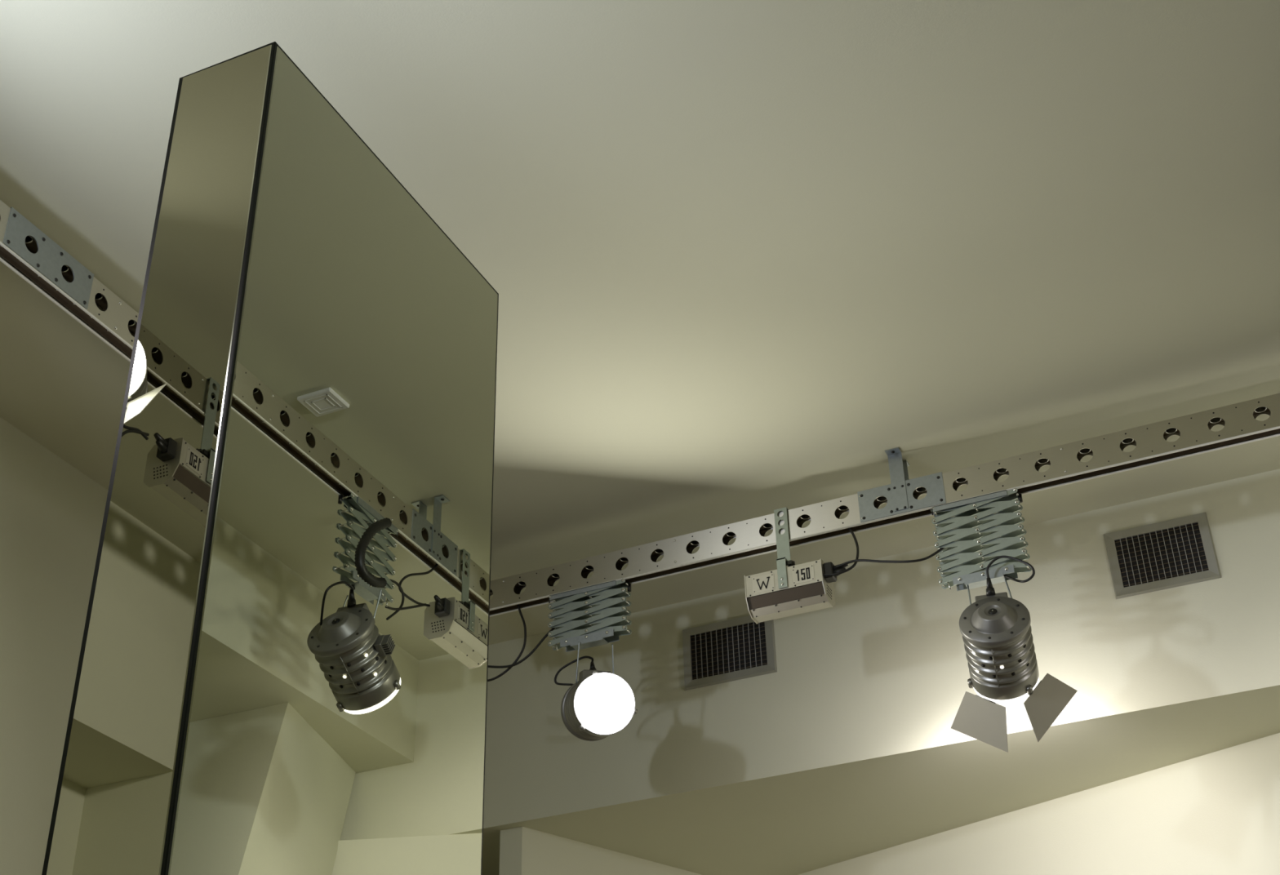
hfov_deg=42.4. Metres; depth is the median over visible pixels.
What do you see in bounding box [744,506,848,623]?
box
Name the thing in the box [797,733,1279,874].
wall
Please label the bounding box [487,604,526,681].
power cable
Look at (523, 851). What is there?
wall
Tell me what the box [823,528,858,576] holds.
power cable
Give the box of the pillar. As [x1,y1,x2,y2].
[41,41,498,874]
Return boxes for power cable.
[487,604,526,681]
[488,627,555,668]
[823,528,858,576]
[835,547,944,568]
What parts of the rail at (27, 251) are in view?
splice plate, plate, plate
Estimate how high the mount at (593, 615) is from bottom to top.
0.199 m
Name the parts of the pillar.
mirror panel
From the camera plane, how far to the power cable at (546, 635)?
5.13 m
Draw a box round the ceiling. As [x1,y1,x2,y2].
[0,0,1279,644]
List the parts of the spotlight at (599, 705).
power cord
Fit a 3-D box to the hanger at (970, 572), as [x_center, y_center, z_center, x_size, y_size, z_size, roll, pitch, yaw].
[0.967,0.295,4.673,0.263,0.273,0.051,-15,-35,20]
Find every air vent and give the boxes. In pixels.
[682,615,777,690]
[1103,512,1221,599]
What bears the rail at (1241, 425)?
hanging from the ceiling
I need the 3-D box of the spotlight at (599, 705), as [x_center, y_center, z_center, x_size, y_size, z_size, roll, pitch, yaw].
[-0.131,0.770,4.972,0.203,0.331,0.283,7,-33,-13]
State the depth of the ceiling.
3.97 m
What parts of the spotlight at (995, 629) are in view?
barn door, seam rod, power cord, barn door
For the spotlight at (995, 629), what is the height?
0.495 m
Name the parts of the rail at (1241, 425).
splice plate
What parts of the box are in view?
plate, label plate, panel, label plate, plate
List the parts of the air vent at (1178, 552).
upright blade, upright blade, upright blade, upright blade, upright blade, upright blade, cross blade, cross blade, cross blade, cross blade, cross blade, upright blade, cross blade, cross blade, cross blade, cross blade, cross blade, cross blade, upright blade, upright blade, upright blade, upright blade, upright blade, upright blade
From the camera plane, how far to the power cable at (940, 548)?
4.71 m
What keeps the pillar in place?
on the floor
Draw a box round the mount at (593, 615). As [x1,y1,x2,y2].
[547,578,631,652]
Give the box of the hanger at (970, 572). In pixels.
[930,488,1031,591]
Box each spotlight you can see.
[554,641,637,741]
[951,555,1077,752]
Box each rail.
[0,200,138,362]
[488,393,1279,617]
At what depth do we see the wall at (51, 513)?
4.57 m
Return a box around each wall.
[0,417,107,874]
[481,468,1279,874]
[499,826,702,874]
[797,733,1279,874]
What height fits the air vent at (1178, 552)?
0.226 m
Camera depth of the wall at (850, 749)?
5.32 m
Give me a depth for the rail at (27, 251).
3.85 m
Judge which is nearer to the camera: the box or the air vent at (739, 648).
the box
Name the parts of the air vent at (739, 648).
upright blade, upright blade, upright blade, upright blade, upright blade, upright blade, cross blade, cross blade, cross blade, upright blade, cross blade, cross blade, cross blade, cross blade, cross blade, cross blade, cross blade, cross blade, upright blade, upright blade, upright blade, upright blade, upright blade, upright blade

